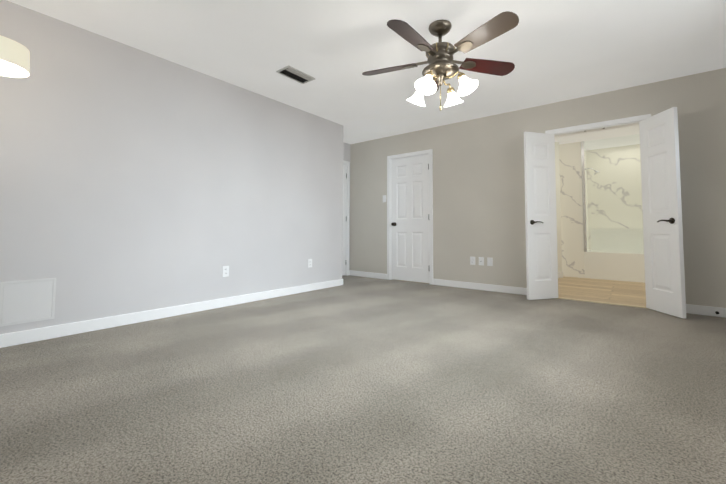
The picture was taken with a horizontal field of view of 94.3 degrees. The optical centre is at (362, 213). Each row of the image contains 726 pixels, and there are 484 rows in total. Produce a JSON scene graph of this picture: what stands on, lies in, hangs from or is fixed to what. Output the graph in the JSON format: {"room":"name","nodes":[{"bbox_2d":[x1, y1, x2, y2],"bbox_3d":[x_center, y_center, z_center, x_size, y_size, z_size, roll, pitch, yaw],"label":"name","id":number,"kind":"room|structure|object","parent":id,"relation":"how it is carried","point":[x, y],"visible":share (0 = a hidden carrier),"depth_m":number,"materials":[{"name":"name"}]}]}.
{"room":"empty bedroom","nodes":[
{"label":"empty bedroom","id":0,"kind":"room"},
{"bbox_2d":[0,0,342,333],"bbox_3d":[-1.759,-0.238,3.409,0.120,2.440,4.520,-2,-4,38],"label":"wall","id":1,"kind":"structure","parent":0,"point":[133,180],"depth_m":3.06,"materials":[{"name":"paint"}]},
{"bbox_2d":[0,35,29,77],"bbox_3d":[-2.386,-0.817,1.940,0.751,0.320,0.611,-2,-4,38],"label":"lamp","id":2,"kind":"object","parent":1,"relation":"attached to","point":[14,59],"visible":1,"depth_m":1.94,"materials":[{"name":"white fabric"}]},
{"bbox_2d":[0,278,55,326],"bbox_3d":[-2.419,0.633,2.435,0.005,0.305,0.290,-2,-4,38],"label":"access panel","id":3,"kind":"object","parent":1,"relation":"attached to","point":[21,301],"visible":1,"depth_m":2.43,"materials":[{"name":"white paint"}]},
{"bbox_2d":[0,279,342,347],"bbox_3d":[-1.661,0.936,3.372,0.014,0.092,4.384,-2,-4,38],"label":"baseboard","id":4,"kind":"structure","parent":1,"relation":"attached to","point":[29,336],"depth_m":2.98,"materials":[{"name":"white wood"}]},
{"bbox_2d":[222,266,228,276],"bbox_3d":[-1.477,0.621,3.624,0.008,0.115,0.072,-2,-4,38],"label":"outlet","id":5,"kind":"object","parent":1,"relation":"attached to","point":[225,271],"depth_m":3.62,"materials":[{"name":"white plastic"}]},
{"bbox_2d":[308,259,311,267],"bbox_3d":[-0.719,0.673,4.579,0.008,0.115,0.072,-2,-4,38],"label":"outlet","id":6,"kind":"object","parent":1,"relation":"attached to","point":[309,260],"depth_m":4.57,"materials":[{"name":"white plastic"}]},
{"bbox_2d":[343,142,349,269],"bbox_3d":[-0.540,-0.100,5.993,0.120,2.440,1.050,-2,-4,38],"label":"wall","id":7,"kind":"structure","parent":0,"point":[346,151],"depth_m":6.24,"materials":[{"name":"paint"}]},
{"bbox_2d":[342,164,346,274],"bbox_3d":[-0.558,0.095,5.903,0.191,2.018,0.758,-2,-4,38],"label":"door","id":8,"kind":"structure","parent":7,"relation":"in","point":[344,226],"depth_m":6.15,"materials":[{"name":"white wood"}]},
{"bbox_2d":[343,160,349,275],"bbox_3d":[-0.580,0.067,5.917,0.140,2.099,0.899,-2,-4,38],"label":"door frame","id":9,"kind":"structure","parent":7,"relation":"attached to","point":[347,163],"depth_m":6.20,"materials":[{"name":"white wood"}]},
{"bbox_2d":[0,275,725,483],"bbox_3d":[0.164,0.976,2.489,5.510,0.060,5.570,-2,-4,38],"label":"floor","id":10,"kind":"structure","parent":0,"point":[358,380],"depth_m":1.68,"materials":[{"name":"grey carpet"}]},
{"bbox_2d":[7,0,725,150],"bbox_3d":[1.377,-1.427,4.533,8.010,0.080,10.070,-2,-4,38],"label":"ceiling","id":11,"kind":"structure","parent":0,"point":[554,51],"depth_m":2.97,"materials":[{"name":"paint"}]},
{"bbox_2d":[276,65,314,83],"bbox_3d":[-0.697,-1.441,3.515,0.200,0.017,0.360,-2,-4,38],"label":"ceiling vent","id":12,"kind":"object","parent":11,"relation":"in","point":[290,72],"visible":0.96,"depth_m":3.50,"materials":[{"name":"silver metal"}]},
{"bbox_2d":[362,11,518,110],"bbox_3d":[0.574,-1.147,2.619,1.263,0.683,1.219,-2,-4,38],"label":"ceiling fan","id":13,"kind":"object","parent":11,"relation":"hanging from","point":[440,68],"visible":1,"depth_m":2.55,"materials":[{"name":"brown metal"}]},
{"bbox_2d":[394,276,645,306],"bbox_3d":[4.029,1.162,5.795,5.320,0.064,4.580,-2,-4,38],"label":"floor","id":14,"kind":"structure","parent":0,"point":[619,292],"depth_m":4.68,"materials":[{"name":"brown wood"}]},
{"bbox_2d":[584,229,644,282],"bbox_3d":[4.832,0.694,5.774,1.666,0.876,0.853,-2,-4,38],"label":"bathtub","id":15,"kind":"object","parent":14,"relation":"on","point":[608,261],"visible":0.31,"depth_m":5.86,"materials":[{"name":"white ceramic"}]},
{"bbox_2d":[581,135,640,251],"bbox_3d":[4.572,-0.335,5.500,1.660,1.966,0.035,-2,-4,38],"label":"screen","id":16,"kind":"object","parent":15,"relation":"on","point":[583,196],"visible":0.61,"depth_m":5.97,"materials":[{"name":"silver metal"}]},
{"bbox_2d":[350,68,725,307],"bbox_3d":[1.909,-0.157,4.649,5.390,2.440,0.120,-2,-4,38],"label":"wall","id":17,"kind":"structure","parent":0,"point":[478,190],"depth_m":4.54,"materials":[{"name":"paint"}]},
{"bbox_2d":[349,270,386,278],"bbox_3d":[0.076,1.076,5.945,0.840,0.092,0.020,-2,-4,38],"label":"baseboard","id":18,"kind":"structure","parent":17,"relation":"attached to","point":[354,273],"depth_m":5.93,"materials":[{"name":"white wood"}]},
{"bbox_2d":[391,154,428,282],"bbox_3d":[0.769,0.080,5.492,0.708,2.018,0.191,-2,-4,38],"label":"closet door","id":19,"kind":"structure","parent":17,"relation":"in","point":[409,218],"depth_m":5.47,"materials":[{"name":"white painted wood"},{"name":"dark bronze"}]},
{"bbox_2d":[387,149,432,284],"bbox_3d":[0.782,0.053,5.516,0.849,2.099,0.140,-2,-4,38],"label":"door frame","id":20,"kind":"structure","parent":17,"relation":"attached to","point":[412,154],"depth_m":5.44,"materials":[{"name":"white wood"}]},
{"bbox_2d":[470,257,474,264],"bbox_3d":[1.563,0.670,4.795,0.072,0.115,0.008,-2,-4,38],"label":"outlet","id":21,"kind":"object","parent":17,"relation":"attached to","point":[472,259],"depth_m":4.79,"materials":[{"name":"white plastic"}]},
{"bbox_2d":[433,279,526,294],"bbox_3d":[1.693,1.019,4.670,1.570,0.092,0.014,-2,-4,38],"label":"baseboard","id":22,"kind":"structure","parent":17,"relation":"attached to","point":[460,284],"depth_m":4.69,"materials":[{"name":"white wood"}]},
{"bbox_2d":[479,257,483,265],"bbox_3d":[1.655,0.667,4.718,0.072,0.115,0.016,-2,-4,38],"label":"outlet","id":23,"kind":"object","parent":17,"relation":"attached to","point":[481,261],"depth_m":4.72,"materials":[{"name":"white plastic"}]},
{"bbox_2d":[487,257,492,265],"bbox_3d":[1.752,0.664,4.647,0.072,0.115,0.006,-2,-4,38],"label":"outlet","id":24,"kind":"object","parent":17,"relation":"attached to","point":[489,260],"depth_m":4.65,"materials":[{"name":"white plastic"}]},
{"bbox_2d":[524,131,557,299],"bbox_3d":[2.171,0.017,4.115,0.290,2.018,0.389,-2,-4,38],"label":"door","id":25,"kind":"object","parent":17,"relation":"attached to","point":[540,222],"visible":1,"depth_m":4.09,"materials":[{"name":"white painted wood"},{"name":"dark bronze"}]},
{"bbox_2d":[545,114,650,136],"bbox_3d":[2.757,-0.017,3.965,1.024,2.099,0.157,-2,-4,38],"label":"door frame","id":26,"kind":"structure","parent":17,"relation":"attached to","point":[606,125],"depth_m":3.95,"materials":[{"name":"white wood"}]},
{"bbox_2d":[557,297,648,308],"bbox_3d":[2.730,1.034,3.884,0.880,0.032,0.045,-2,-4,38],"label":"trim","id":27,"kind":"structure","parent":17,"relation":"attached to","point":[603,302],"depth_m":3.85,"materials":[{"name":"beige wood"}]},
{"bbox_2d":[639,107,685,317],"bbox_3d":[3.039,-0.014,3.428,0.290,2.018,0.389,-2,-4,38],"label":"door double right","id":28,"kind":"object","parent":17,"relation":"attached to","point":[662,223],"visible":1,"depth_m":3.39,"materials":[{"name":"white painted wood"},{"name":"dark bronze metal"}]},
{"bbox_2d":[686,304,725,317],"bbox_3d":[3.489,0.955,3.247,0.955,0.092,0.018,-2,-4,38],"label":"baseboard","id":29,"kind":"structure","parent":17,"relation":"attached to","point":[691,309],"depth_m":3.32,"materials":[{"name":"white wood"}]},
{"bbox_2d":[555,142,561,271],"bbox_3d":[2.521,-0.081,6.064,2.060,2.440,0.340,1,-3,-9],"label":"wall","id":30,"kind":"structure","parent":0,"point":[558,217],"depth_m":6.05,"materials":[{"name":"paint"}]},
{"bbox_2d":[558,272,562,277],"bbox_3d":[2.616,1.081,5.926,1.402,0.105,1.762,-2,-4,38],"label":"baseboard","id":31,"kind":"structure","parent":30,"relation":"attached to","point":[560,274],"depth_m":5.97,"materials":[{"name":"white wood"}]},
{"bbox_2d":[559,143,574,276],"bbox_3d":[3.566,-0.062,6.344,0.780,2.440,0.100,-2,-4,38],"label":"wall","id":32,"kind":"structure","parent":0,"point":[566,151],"depth_m":6.14,"materials":[{"name":"stone"}]},
{"bbox_2d":[575,142,590,277],"bbox_3d":[4.140,-0.058,6.361,0.100,2.440,0.840,-2,-4,38],"label":"wall","id":33,"kind":"structure","parent":0,"point":[579,235],"depth_m":6.05,"materials":[{"name":"stone"}]},
{"bbox_2d":[587,144,642,249],"bbox_3d":[5.132,-0.062,6.188,1.870,2.440,0.100,-2,-4,38],"label":"wall","id":34,"kind":"structure","parent":0,"point":[625,181],"depth_m":6.41,"materials":[{"name":"stone"}]}
]}

